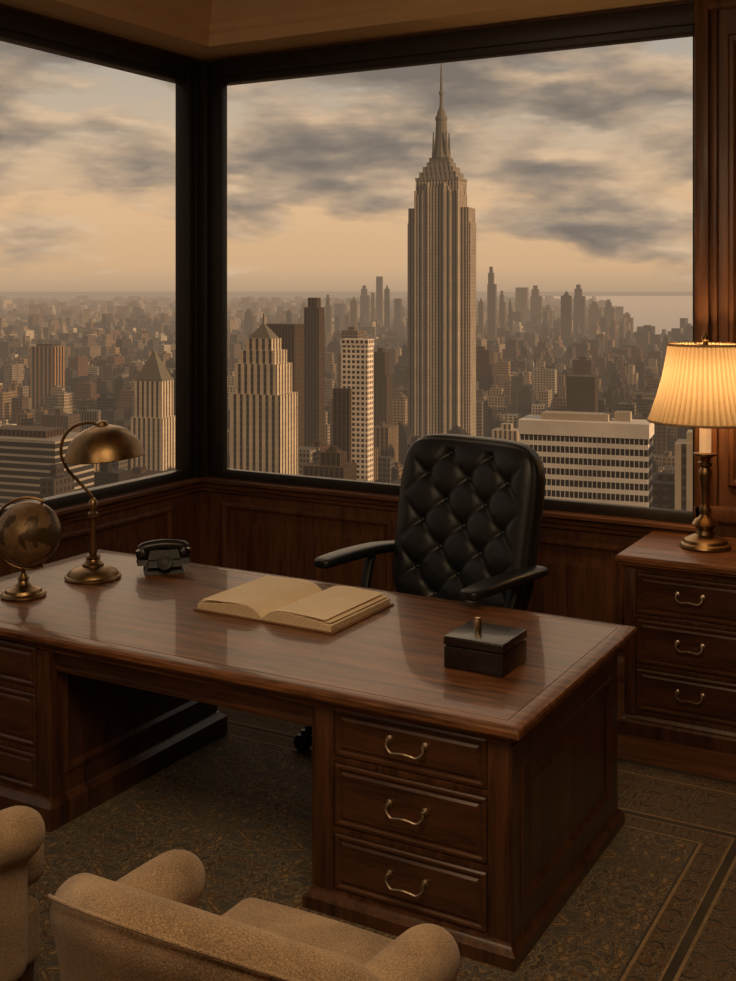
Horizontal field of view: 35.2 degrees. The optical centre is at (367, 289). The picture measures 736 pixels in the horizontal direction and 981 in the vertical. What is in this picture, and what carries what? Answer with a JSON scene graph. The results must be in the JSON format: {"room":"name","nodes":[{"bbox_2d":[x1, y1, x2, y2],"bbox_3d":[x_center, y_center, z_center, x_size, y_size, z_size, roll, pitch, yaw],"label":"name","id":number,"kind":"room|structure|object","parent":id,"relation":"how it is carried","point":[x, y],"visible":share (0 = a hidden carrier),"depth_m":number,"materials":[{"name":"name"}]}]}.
{"room":"office","nodes":[
{"label":"office","id":0,"kind":"room"},
{"bbox_2d":[0,3,199,576],"bbox_3d":[-3.015,0.170,4.415,0.320,3.860,7.950,0,0,29],"label":"wall","id":1,"kind":"structure","parent":0,"point":[177,517],"depth_m":6.98,"materials":[{"name":"brown wood"}]},
{"bbox_2d":[0,6,199,516],"bbox_3d":[-2.456,-0.135,5.197,0.130,2.690,5.460,0,0,29],"label":"window","id":2,"kind":"structure","parent":1,"relation":"in","point":[19,28],"depth_m":7.44,"materials":[{"name":"metal"}]},
{"bbox_2d":[0,0,235,59],"bbox_3d":[-2.783,-1.630,4.113,0.420,0.260,7.650,0,0,29],"label":"ceiling","id":3,"kind":"structure","parent":1,"relation":"attached to","point":[182,27],"depth_m":6.71,"materials":[{"name":"paint"}]},
{"bbox_2d":[52,476,201,523],"bbox_3d":[-2.947,1.256,4.205,0.085,0.097,7.650,0,0,29],"label":"trim","id":4,"kind":"structure","parent":1,"relation":"attached to","point":[79,511],"depth_m":6.90,"materials":[{"name":"brown wood"}]},
{"bbox_2d":[200,0,735,655],"bbox_3d":[1.697,0.170,6.140,6.250,3.860,0.330,0,0,29],"label":"wall","id":5,"kind":"structure","parent":0,"point":[584,579],"depth_m":6.39,"materials":[{"name":"brown wood"}]},
{"bbox_2d":[200,2,694,523],"bbox_3d":[0.320,-0.135,6.798,3.215,2.690,0.130,0,0,29],"label":"window","id":6,"kind":"structure","parent":5,"relation":"in","point":[678,20],"depth_m":7.11,"materials":[{"name":"metal"}]},
{"bbox_2d":[209,0,686,54],"bbox_3d":[0.327,-1.630,6.513,2.895,0.260,0.420,0,0,29],"label":"ceiling","id":7,"kind":"structure","parent":5,"relation":"attached to","point":[238,27],"depth_m":6.68,"materials":[{"name":"paint"}]},
{"bbox_2d":[200,477,696,536],"bbox_3d":[0.296,1.256,6.745,3.215,0.097,0.085,0,0,29],"label":"trim","id":8,"kind":"structure","parent":5,"relation":"attached to","point":[551,518],"depth_m":6.86,"materials":[{"name":"brown wood"}]},
{"bbox_2d":[617,655,623,686],"bbox_3d":[1.626,2.022,6.014,6.250,0.155,0.040,0,0,29],"label":"baseboard","id":9,"kind":"structure","parent":5,"relation":"attached to","point":[620,659],"depth_m":6.15,"materials":[{"name":"brown wood"}]},
{"bbox_2d":[694,0,735,523],"bbox_3d":[3.009,-0.280,5.214,3.055,2.960,0.080,0,0,29],"label":"trim","id":10,"kind":"structure","parent":5,"relation":"attached to","point":[702,8],"depth_m":5.92,"materials":[{"name":"brown wood"}]},
{"bbox_2d":[617,685,735,781],"bbox_3d":[-0.241,2.200,2.687,6.850,0.200,8.250,0,0,29],"label":"floor","id":11,"kind":"structure","parent":0,"point":[689,759],"depth_m":5.23,"materials":[{"name":"brown wood"}]},
{"bbox_2d":[28,706,735,980],"bbox_3d":[-0.739,2.094,3.660,4.030,0.012,4.460,0,0,29],"label":"rug","id":12,"kind":"object","parent":11,"relation":"on","point":[659,903],"visible":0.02,"depth_m":4.31,"materials":[{"name":"brown carpet"}]},
{"bbox_2d":[0,806,44,980],"bbox_3d":[-1.394,1.659,3.237,0.869,0.858,0.818,0,0,29],"label":"armchair","id":13,"kind":"object","parent":12,"relation":"on","point":[22,828],"visible":1,"depth_m":3.19,"materials":[{"name":"fabric"}]},
{"bbox_2d":[28,843,43,885],"bbox_3d":[-1.346,1.668,3.324,0.570,0.179,0.620,0,0,29],"label":"seat cushion","id":14,"kind":"object","parent":13,"relation":"on","point":[36,863],"depth_m":3.41,"materials":[{"name":"fabric"}]},
{"bbox_2d":[48,849,459,980],"bbox_3d":[-0.279,1.659,2.629,0.869,0.858,0.818,0,0,29],"label":"armchair","id":15,"kind":"object","parent":12,"relation":"on","point":[147,924],"visible":1,"depth_m":2.35,"materials":[{"name":"fabric"}]},
{"bbox_2d":[222,897,392,965],"bbox_3d":[-0.231,1.668,2.715,0.570,0.179,0.620,0,0,29],"label":"seat cushion","id":16,"kind":"object","parent":15,"relation":"on","point":[357,944],"depth_m":2.89,"materials":[{"name":"fabric"}]},
{"bbox_2d":[0,549,637,971],"bbox_3d":[-0.470,1.714,4.767,2.835,0.748,1.265,0,0,29],"label":"desk","id":17,"kind":"object","parent":12,"relation":"on","point":[474,806],"visible":0.99,"depth_m":4.11,"materials":[{"name":"brown wood"}]},
{"bbox_2d":[0,496,61,601],"bbox_3d":[-1.498,1.121,5.078,0.303,0.438,0.280,0,0,0],"label":"globe","id":18,"kind":"object","parent":17,"relation":"on","point":[30,531],"visible":1,"depth_m":5.00,"materials":[{"name":"gold metal"}]},
{"bbox_2d":[59,420,144,584],"bbox_3d":[-1.239,0.973,5.397,0.395,0.732,0.368,0,0,0],"label":"desk lamp","id":19,"kind":"object","parent":17,"relation":"on","point":[104,442],"visible":1,"depth_m":5.31,"materials":[{"name":"gold metal"}]},
{"bbox_2d":[136,539,190,574],"bbox_3d":[-0.974,1.266,5.529,0.260,0.147,0.209,0,0,-14],"label":"telephone","id":20,"kind":"object","parent":17,"relation":"on","point":[161,556],"visible":1,"depth_m":5.50,"materials":[{"name":"black plastic"}]},
{"bbox_2d":[193,576,393,633],"bbox_3d":[-0.310,1.312,4.893,0.690,0.055,0.490,0,0,30],"label":"book","id":21,"kind":"object","parent":17,"relation":"on","point":[284,601],"visible":1,"depth_m":4.80,"materials":[{"name":"beige paper"}]},
{"bbox_2d":[444,617,526,676],"bbox_3d":[0.422,1.260,4.158,0.230,0.160,0.224,0,0,29],"label":"box","id":22,"kind":"object","parent":17,"relation":"on","point":[476,646],"visible":1,"depth_m":4.08,"materials":[{"name":"black paint"}]},
{"bbox_2d":[293,434,547,751],"bbox_3d":[0.264,1.399,5.281,1.056,1.378,1.066,0,0,41],"label":"office chair","id":23,"kind":"object","parent":12,"relation":"on","point":[470,512],"visible":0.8,"depth_m":5.49,"materials":[{"name":"black leather"}]},
{"bbox_2d":[615,530,735,754],"bbox_3d":[1.634,1.677,5.619,0.690,0.845,0.671,0,0,29],"label":"base cabinet","id":24,"kind":"object","parent":11,"relation":"on","point":[680,663],"visible":0.98,"depth_m":5.38,"materials":[{"name":"brown wood"}]},
{"bbox_2d":[646,330,735,552],"bbox_3d":[1.644,0.726,5.654,0.560,1.058,0.560,0,0,29],"label":"table lamp","id":25,"kind":"object","parent":24,"relation":"on","point":[697,387],"visible":1,"depth_m":5.51,"materials":[{"name":"beige fabric"}]},
{"label":"outside","id":26,"kind":"structure","parent":0,"visible":0},
{"bbox_2d":[0,292,692,325],"bbox_3d":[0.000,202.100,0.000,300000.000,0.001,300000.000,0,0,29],"label":"ground","id":27,"kind":"structure","parent":26,"point":[66,296],"depth_m":8883.94,"materials":[{"name":"grey"}]},
{"bbox_2d":[17,410,38,425],"bbox_3d":[-356.766,163.522,1206.799,27.426,77.157,19.954,0,0,20],"label":"building","id":28,"kind":"structure","parent":27,"relation":"on","point":[24,418],"depth_m":1202.90,"materials":[{"name":"beige concrete"}]},
{"bbox_2d":[0,425,93,506],"bbox_3d":[-210.000,142.600,700.000,78.000,119.000,40.000,0,0,20],"label":"skyscraper","id":29,"kind":"structure","parent":27,"relation":"on","point":[27,453],"depth_m":677.90,"materials":[{"name":"pale stone"},{"name":"glass"}]},
{"bbox_2d":[0,425,65,437],"bbox_3d":[-204.362,85.100,697.947,40.000,4.000,20.000,0,0,20],"label":"roof","id":30,"kind":"object","parent":29,"relation":"on","point":[10,430],"depth_m":690.60,"materials":[{"name":"concrete"}]},
{"bbox_2d":[31,343,64,409],"bbox_3d":[-497.000,142.600,1799.999,44.000,119.000,26.000,0,0,20],"label":"skyscraper","id":31,"kind":"structure","parent":27,"relation":"on","point":[47,359],"depth_m":1789.09,"materials":[{"name":"brown concrete"}]},
{"bbox_2d":[36,343,58,346],"bbox_3d":[-497.000,85.100,1799.999,30.000,4.000,18.000,0,0,20],"label":"roof","id":32,"kind":"object","parent":31,"relation":"on","point":[39,344],"depth_m":1792.15,"materials":[{"name":"brown metal"}]},
{"bbox_2d":[40,463,74,497],"bbox_3d":[-151.567,143.749,565.971,16.037,116.703,34.289,0,0,20],"label":"building","id":33,"kind":"structure","parent":27,"relation":"on","point":[57,483],"depth_m":562.41,"materials":[{"name":"beige concrete"}]},
{"bbox_2d":[41,408,79,431],"bbox_3d":[-315.419,161.944,1191.750,32.343,80.313,21.542,0,0,20],"label":"building","id":34,"kind":"structure","parent":27,"relation":"on","point":[57,419],"depth_m":1183.67,"materials":[{"name":"beige concrete"}]},
{"bbox_2d":[72,406,100,432],"bbox_3d":[-300.370,163.182,1233.097,35.084,77.835,23.571,0,0,20],"label":"building","id":35,"kind":"structure","parent":27,"relation":"on","point":[85,414],"depth_m":1224.83,"materials":[{"name":"beige concrete"}]},
{"bbox_2d":[94,463,99,471],"bbox_3d":[-204.798,159.846,840.748,21.048,84.508,16.140,0,0,20],"label":"building","id":36,"kind":"structure","parent":27,"relation":"on","point":[96,466],"depth_m":839.76,"materials":[{"name":"beige concrete"}]},
{"bbox_2d":[94,462,131,486],"bbox_3d":[-135.150,146.321,611.076,21.351,111.557,18.415,0,0,20],"label":"building","id":37,"kind":"structure","parent":27,"relation":"on","point":[106,475],"depth_m":606.33,"materials":[{"name":"concrete"}]},
{"bbox_2d":[100,459,127,469],"bbox_3d":[-217.069,164.214,947.375,36.264,75.772,19.094,0,0,20],"label":"building","id":38,"kind":"structure","parent":27,"relation":"on","point":[123,464],"depth_m":939.80,"materials":[{"name":"grey concrete"}]},
{"bbox_2d":[128,459,130,469],"bbox_3d":[-200.653,167.635,992.481,35.817,68.930,19.360,0,0,20],"label":"building","id":39,"kind":"structure","parent":27,"relation":"on","point":[129,460],"depth_m":985.14,"materials":[{"name":"brown concrete"}]},
{"bbox_2d":[132,397,133,416],"bbox_3d":[-290.000,159.600,1499.999,22.000,85.000,20.000,0,0,20],"label":"skyscraper","id":40,"kind":"structure","parent":27,"relation":"on","point":[132,397],"depth_m":1493.93,"materials":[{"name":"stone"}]},
{"bbox_2d":[132,466,167,478],"bbox_3d":[-159.693,164.187,824.331,36.484,75.826,36.496,0,0,20],"label":"building","id":41,"kind":"structure","parent":27,"relation":"on","point":[138,471],"depth_m":822.11,"materials":[{"name":"concrete"}]},
{"bbox_2d":[131,351,174,470],"bbox_3d":[-166.000,124.600,900.000,28.000,155.000,22.000,0,0,20],"label":"skyscraper","id":42,"kind":"structure","parent":27,"relation":"on","point":[153,421],"depth_m":891.74,"materials":[{"name":"concrete"}]},
{"bbox_2d":[169,369,174,415],"bbox_3d":[-238.000,150.600,1449.999,28.000,103.000,26.000,0,0,20],"label":"skyscraper","id":43,"kind":"structure","parent":27,"relation":"on","point":[173,373],"depth_m":1440.38,"materials":[{"name":"beige concrete"}]},
{"bbox_2d":[227,428,229,467],"bbox_3d":[-134.985,171.071,1172.902,31.958,62.059,17.520,0,0,20],"label":"building","id":44,"kind":"structure","parent":27,"relation":"on","point":[228,430],"depth_m":1165.60,"materials":[{"name":"brown concrete"}]},
{"bbox_2d":[244,309,255,332],"bbox_3d":[-427.003,134.668,4197.648,36.302,134.864,22.928,0,0,20],"label":"skyscraper","id":45,"kind":"structure","parent":27,"relation":"on","point":[249,319],"depth_m":4188.29,"materials":[{"name":"grey concrete"}]},
{"bbox_2d":[230,313,297,474],"bbox_3d":[-62.658,108.100,700.939,33.000,188.000,26.000,0,0,20],"label":"skyscraper","id":46,"kind":"structure","parent":27,"relation":"on","point":[263,404],"depth_m":690.60,"materials":[{"name":"concrete"}]},
{"bbox_2d":[266,323,303,445],"bbox_3d":[-72.000,115.600,1000.000,28.000,173.000,20.000,0,0,20],"label":"skyscraper","id":47,"kind":"structure","parent":27,"relation":"on","point":[291,335],"depth_m":991.65,"materials":[{"name":"brown concrete"}]},
{"bbox_2d":[286,309,291,322],"bbox_3d":[-253.850,131.020,3727.404,15.270,142.161,10.180,0,0,20],"label":"skyscraper","id":48,"kind":"structure","parent":27,"relation":"on","point":[288,314],"depth_m":3723.32,"materials":[{"name":"concrete"}]},
{"bbox_2d":[300,302,306,317],"bbox_3d":[-303.261,130.982,5583.827,40.242,142.236,25.416,0,0,20],"label":"skyscraper","id":49,"kind":"structure","parent":27,"relation":"on","point":[303,304],"depth_m":5575.74,"materials":[{"name":"grey concrete"}]},
{"bbox_2d":[298,446,319,474],"bbox_3d":[-53.065,156.935,836.602,40.041,90.329,24.790,0,0,20],"label":"building","id":50,"kind":"structure","parent":27,"relation":"on","point":[306,455],"depth_m":825.73,"materials":[{"name":"beige concrete"}]},
{"bbox_2d":[304,298,324,446],"bbox_3d":[-50.000,104.600,1079.999,15.000,195.000,14.000,0,0,20],"label":"skyscraper","id":51,"kind":"structure","parent":27,"relation":"on","point":[314,314],"depth_m":1074.07,"materials":[{"name":"brown concrete"}]},
{"bbox_2d":[305,440,329,451],"bbox_3d":[-36.648,158.364,881.708,22.855,87.472,30.733,0,0,20],"label":"building","id":52,"kind":"structure","parent":27,"relation":"on","point":[317,443],"depth_m":883.50,"materials":[{"name":"brown concrete"}]},
{"bbox_2d":[325,295,331,336],"bbox_3d":[-133.455,108.857,3919.166,19.772,186.486,12.487,0,0,20],"label":"skyscraper","id":53,"kind":"structure","parent":27,"relation":"on","point":[328,309],"depth_m":3913.46,"materials":[{"name":"grey concrete"}]},
{"bbox_2d":[303,446,356,479],"bbox_3d":[-21.000,144.100,640.000,24.000,116.000,20.000,0,0,20],"label":"building","id":54,"kind":"structure","parent":27,"relation":"on","point":[333,463],"depth_m":633.88,"materials":[{"name":"brown concrete"}]},
{"bbox_2d":[334,303,345,323],"bbox_3d":[-135.662,133.593,5620.238,48.605,137.015,30.698,0,0,20],"label":"skyscraper","id":55,"kind":"structure","parent":27,"relation":"on","point":[339,308],"depth_m":5608.51,"materials":[{"name":"grey concrete"}]},
{"bbox_2d":[0,295,692,443],"bbox_3d":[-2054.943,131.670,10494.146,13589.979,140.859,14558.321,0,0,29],"label":"city buildings","id":56,"kind":"structure","parent":27,"relation":"on","point":[107,344],"depth_m":2715.74},
{"bbox_2d":[337,326,363,386],"bbox_3d":[-20.000,124.600,1499.999,30.000,155.000,30.000,0,0,20],"label":"skyscraper","id":57,"kind":"structure","parent":27,"relation":"on","point":[352,332],"depth_m":1490.47,"materials":[{"name":"beige concrete"}]},
{"bbox_2d":[332,338,373,481],"bbox_3d":[-9.510,117.100,759.317,23.750,170.000,15.000,0,0,20],"label":"skyscraper","id":58,"kind":"structure","parent":27,"relation":"on","point":[352,402],"depth_m":754.41,"materials":[{"name":"beige concrete"}]},
{"bbox_2d":[350,297,357,329],"bbox_3d":[-50.747,112.974,4204.668,22.966,178.252,15.311,0,0,20],"label":"skyscraper","id":59,"kind":"structure","parent":27,"relation":"on","point":[353,303],"depth_m":4198.53,"materials":[{"name":"grey concrete"}]},
{"bbox_2d":[360,285,369,321],"bbox_3d":[-13.533,90.824,5232.178,37.708,222.552,23.815,0,0,20],"label":"skyscraper","id":60,"kind":"structure","parent":27,"relation":"on","point":[364,298],"depth_m":5221.32,"materials":[{"name":"concrete"}]},
{"bbox_2d":[371,293,374,321],"bbox_3d":[18.789,105.858,4359.321,12.567,192.484,7.937,0,0,20],"label":"skyscraper","id":61,"kind":"structure","parent":27,"relation":"on","point":[372,294],"depth_m":4356.19,"materials":[{"name":"grey concrete"}]},
{"bbox_2d":[373,447,377,481],"bbox_3d":[-7.960,153.831,820.185,26.293,96.539,17.329,0,0,20],"label":"building","id":62,"kind":"structure","parent":27,"relation":"on","point":[375,449],"depth_m":818.11,"materials":[{"name":"brown concrete"}]},
{"bbox_2d":[376,276,382,323],"bbox_3d":[50.241,71.518,5067.886,25.567,261.164,16.147,0,0,20],"label":"skyscraper","id":63,"kind":"structure","parent":27,"relation":"on","point":[379,279],"depth_m":5060.68,"materials":[{"name":"grey concrete"}]},
{"bbox_2d":[373,347,392,425],"bbox_3d":[15.000,134.600,1349.999,22.000,135.000,22.000,0,0,20],"label":"skyscraper","id":64,"kind":"structure","parent":27,"relation":"on","point":[382,378],"depth_m":1340.62,"materials":[{"name":"brown concrete"}]},
{"bbox_2d":[373,421,398,461],"bbox_3d":[15.352,161.765,1071.360,17.711,80.671,29.327,0,0,20],"label":"building","id":65,"kind":"structure","parent":27,"relation":"on","point":[385,436],"depth_m":1059.48,"materials":[{"name":"beige concrete"}]},
{"bbox_2d":[378,449,394,482],"bbox_3d":[8.457,160.703,865.291,25.632,82.795,15.781,0,0,20],"label":"building","id":66,"kind":"structure","parent":27,"relation":"on","point":[386,464],"depth_m":858.83,"materials":[{"name":"brown concrete"}]},
{"bbox_2d":[384,286,389,329],"bbox_3d":[77.029,89.937,4702.911,19.266,224.325,12.844,0,0,20],"label":"skyscraper","id":67,"kind":"structure","parent":27,"relation":"on","point":[386,290],"depth_m":4698.68,"materials":[{"name":"grey concrete"}]},
{"bbox_2d":[391,478,400,483],"bbox_3d":[37.145,164.962,803.768,32.339,74.276,39.268,0,0,20],"label":"building","id":68,"kind":"structure","parent":27,"relation":"on","point":[398,481],"depth_m":796.04,"materials":[{"name":"concrete"}]},
{"bbox_2d":[394,298,401,323],"bbox_3d":[120.905,118.221,4675.057,26.954,167.758,17.024,0,0,20],"label":"skyscraper","id":69,"kind":"structure","parent":27,"relation":"on","point":[397,302],"depth_m":4667.81,"materials":[{"name":"concrete"}]},
{"bbox_2d":[395,462,402,479],"bbox_3d":[24.874,168.714,910.396,28.001,66.772,22.977,0,0,20],"label":"building","id":70,"kind":"structure","parent":27,"relation":"on","point":[398,467],"depth_m":903.35,"materials":[{"name":"beige concrete"}]},
{"bbox_2d":[396,422,414,463],"bbox_3d":[30.401,164.351,1112.706,22.558,75.499,23.531,0,0,20],"label":"building","id":71,"kind":"structure","parent":27,"relation":"on","point":[405,434],"depth_m":1100.34,"materials":[{"name":"concrete"}]},
{"bbox_2d":[405,437,419,456],"bbox_3d":[41.291,161.758,955.501,28.465,80.685,21.531,0,0,20],"label":"building","id":72,"kind":"structure","parent":27,"relation":"on","point":[413,439],"depth_m":951.80,"materials":[{"name":"brown concrete"}]},
{"bbox_2d":[408,63,475,436],"bbox_3d":[79.000,-21.900,1250.000,110.000,448.000,60.000,0,0,20],"label":"skyscraper","id":73,"kind":"structure","parent":27,"relation":"on","point":[441,225],"depth_m":1232.93,"materials":[{"name":"stone"}]},
{"bbox_2d":[446,425,469,434],"bbox_3d":[86.797,167.375,1139.004,21.359,69.450,25.877,0,0,20],"label":"building","id":74,"kind":"structure","parent":27,"relation":"on","point":[456,429],"depth_m":1133.89,"materials":[{"name":"concrete"}]},
{"bbox_2d":[478,299,483,337],"bbox_3d":[370.620,113.579,3804.603,15.586,177.041,10.391,0,0,20],"label":"skyscraper","id":75,"kind":"structure","parent":27,"relation":"on","point":[480,304],"depth_m":3800.47,"materials":[{"name":"concrete"}]},
{"bbox_2d":[476,346,496,394],"bbox_3d":[174.999,144.600,1799.999,44.000,115.000,34.000,0,0,20],"label":"skyscraper","id":76,"kind":"structure","parent":27,"relation":"on","point":[486,370],"depth_m":1783.86,"materials":[{"name":"brown concrete"}]},
{"bbox_2d":[487,267,496,339],"bbox_3d":[393.244,64.044,3678.739,26.512,276.112,16.745,0,0,20],"label":"skyscraper","id":77,"kind":"structure","parent":27,"relation":"on","point":[491,287],"depth_m":3671.87,"materials":[{"name":"grey concrete"}]},
{"bbox_2d":[499,291,505,327],"bbox_3d":[476.012,102.100,4105.390,20.711,200.000,13.081,0,0,20],"label":"skyscraper","id":78,"kind":"structure","parent":27,"relation":"on","point":[502,305],"depth_m":4100.27,"materials":[{"name":"grey concrete"}]},
{"bbox_2d":[492,423,519,441],"bbox_3d":[120.000,158.600,1000.000,30.000,87.000,25.000,0,0,20],"label":"skyscraper","id":79,"kind":"structure","parent":27,"relation":"on","point":[506,431],"depth_m":992.38,"materials":[{"name":"concrete"}]},
{"bbox_2d":[508,300,512,334],"bbox_3d":[529.983,118.836,4314.255,15.546,166.527,9.819,0,0,20],"label":"skyscraper","id":80,"kind":"structure","parent":27,"relation":"on","point":[510,310],"depth_m":4310.70,"materials":[{"name":"grey concrete"}]},
{"bbox_2d":[515,287,528,312],"bbox_3d":[708.450,95.200,5336.387,53.842,213.801,34.006,0,0,20],"label":"skyscraper","id":81,"kind":"structure","parent":27,"relation":"on","point":[521,293],"depth_m":5321.71,"materials":[{"name":"grey concrete"}]},
{"bbox_2d":[530,285,542,326],"bbox_3d":[715.297,91.487,4924.312,46.136,221.226,29.138,0,0,20],"label":"skyscraper","id":82,"kind":"structure","parent":27,"relation":"on","point":[536,301],"depth_m":4912.17,"materials":[{"name":"grey concrete"}]},
{"bbox_2d":[545,304,552,327],"bbox_3d":[750.823,131.137,4811.914,27.743,141.925,17.522,0,0,20],"label":"skyscraper","id":83,"kind":"structure","parent":27,"relation":"on","point":[548,308],"depth_m":4805.41,"materials":[{"name":"grey concrete"}]},
{"bbox_2d":[561,291,571,341],"bbox_3d":[632.773,102.100,3697.822,32.821,200.000,21.881,0,0,20],"label":"skyscraper","id":84,"kind":"structure","parent":27,"relation":"on","point":[566,299],"depth_m":3688.04,"materials":[{"name":"grey concrete"}]},
{"bbox_2d":[573,285,585,334],"bbox_3d":[816.861,90.513,4480.190,41.975,223.173,26.510,0,0,20],"label":"skyscraper","id":85,"kind":"structure","parent":27,"relation":"on","point":[579,301],"depth_m":4469.31,"materials":[{"name":"concrete"}]},
{"bbox_2d":[566,375,597,411],"bbox_3d":[240.000,149.100,1299.999,32.000,106.000,22.000,0,0,20],"label":"skyscraper","id":86,"kind":"structure","parent":27,"relation":"on","point":[581,390],"depth_m":1289.89,"materials":[{"name":"brown concrete"}]},
{"bbox_2d":[569,356,596,374],"bbox_3d":[315.000,149.600,1699.999,36.000,105.000,30.000,0,0,20],"label":"skyscraper","id":87,"kind":"structure","parent":27,"relation":"on","point":[581,366],"depth_m":1690.16,"materials":[{"name":"concrete"}]},
{"bbox_2d":[518,411,653,507],"bbox_3d":[85.000,124.600,452.000,50.000,155.000,17.000,0,0,20],"label":"office building","id":88,"kind":"structure","parent":27,"relation":"on","point":[599,457],"depth_m":443.71,"materials":[{"name":"concrete"}]},
{"bbox_2d":[541,411,631,421],"bbox_3d":[85.342,48.850,452.940,34.000,3.500,9.000,0,0,20],"label":"rooftop structure","id":89,"kind":"object","parent":88,"relation":"on","point":[620,416],"depth_m":449.71,"materials":[{"name":"concrete"}]},
{"bbox_2d":[589,301,601,334],"bbox_3d":[936.777,124.747,4776.538,51.636,154.705,32.612,0,0,20],"label":"skyscraper","id":90,"kind":"structure","parent":27,"relation":"on","point":[595,313],"depth_m":4764.53,"materials":[{"name":"grey concrete"}]},
{"bbox_2d":[604,299,614,324],"bbox_3d":[1003.756,120.804,4821.359,38.222,162.593,24.140,0,0,20],"label":"skyscraper","id":91,"kind":"structure","parent":27,"relation":"on","point":[609,311],"depth_m":4811.28,"materials":[{"name":"concrete"}]},
{"bbox_2d":[603,408,615,418],"bbox_3d":[255.983,163.163,1217.896,15.542,77.873,34.298,0,0,20],"label":"building","id":92,"kind":"structure","parent":27,"relation":"on","point":[610,410],"depth_m":1218.56,"materials":[{"name":"grey concrete"}]},
{"bbox_2d":[623,312,633,332],"bbox_3d":[1079.846,147.786,4817.778,41.665,108.628,26.315,0,0,20],"label":"skyscraper","id":93,"kind":"structure","parent":27,"relation":"on","point":[626,315],"depth_m":4805.41,"materials":[{"name":"grey concrete"}]},
{"bbox_2d":[632,413,668,453],"bbox_3d":[282.280,162.522,1161.501,35.183,79.155,24.729,0,0,20],"label":"building","id":94,"kind":"structure","parent":27,"relation":"on","point":[661,432],"depth_m":1146.97,"materials":[{"name":"grey concrete"}]},
{"bbox_2d":[653,459,657,473],"bbox_3d":[205.295,161.583,844.728,20.000,81.033,25.718,0,0,20],"label":"building","id":95,"kind":"structure","parent":27,"relation":"on","point":[655,461],"depth_m":839.45,"materials":[{"name":"brown concrete"}]},
{"bbox_2d":[653,454,662,463],"bbox_3d":[267.231,179.374,1120.155,35.835,45.452,24.201,0,0,20],"label":"building","id":96,"kind":"structure","parent":27,"relation":"on","point":[655,456],"depth_m":1105.46,"materials":[{"name":"concrete"}]},
{"bbox_2d":[658,466,663,472],"bbox_3d":[221.712,168.364,889.833,33.885,67.472,38.519,0,0,20],"label":"building","id":97,"kind":"structure","parent":27,"relation":"on","point":[660,468],"depth_m":896.32,"materials":[{"name":"beige concrete"}]},
{"bbox_2d":[648,404,676,455],"bbox_3d":[327.427,162.172,1285.540,29.712,79.857,27.375,0,0,20],"label":"building","id":98,"kind":"structure","parent":27,"relation":"on","point":[673,430],"depth_m":1271.44,"materials":[{"name":"grey concrete"}]},
{"bbox_2d":[653,472,674,509],"bbox_3d":[135.481,141.810,512.574,35.366,120.580,37.907,0,0,20],"label":"building","id":99,"kind":"structure","parent":27,"relation":"on","point":[663,482],"depth_m":501.81,"materials":[{"name":"grey concrete"}]},
{"bbox_2d":[658,464,674,472],"bbox_3d":[238.129,171.354,934.938,24.244,61.492,36.669,0,0,20],"label":"building","id":100,"kind":"structure","parent":27,"relation":"on","point":[667,468],"depth_m":929.30,"materials":[{"name":"beige concrete"}]},
{"bbox_2d":[661,451,674,465],"bbox_3d":[254.545,169.666,980.044,23.832,64.868,39.401,0,0,20],"label":"building","id":101,"kind":"structure","parent":27,"relation":"on","point":[666,459],"depth_m":972.47,"materials":[{"name":"beige concrete"}]},
{"bbox_2d":[675,430,692,510],"bbox_3d":[126.000,127.600,435.000,20.000,149.000,14.000,0,0,20],"label":"skyscraper","id":102,"kind":"structure","parent":27,"relation":"on","point":[683,447],"depth_m":430.90,"materials":[{"name":"concrete"}]},
{"bbox_2d":[677,427,692,439],"bbox_3d":[323.627,167.563,1146.452,34.315,69.074,19.269,0,0,20],"label":"building","id":103,"kind":"structure","parent":27,"relation":"on","point":[681,431],"depth_m":1141.66,"materials":[{"name":"concrete"}]},
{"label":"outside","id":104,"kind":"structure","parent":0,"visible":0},
{"bbox_2d":[543,296,692,333],"bbox_3d":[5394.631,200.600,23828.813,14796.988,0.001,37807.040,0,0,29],"label":"bay water","id":105,"kind":"structure","parent":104,"point":[661,312],"depth_m":8883.94,"materials":[{"name":"grey liquid"}]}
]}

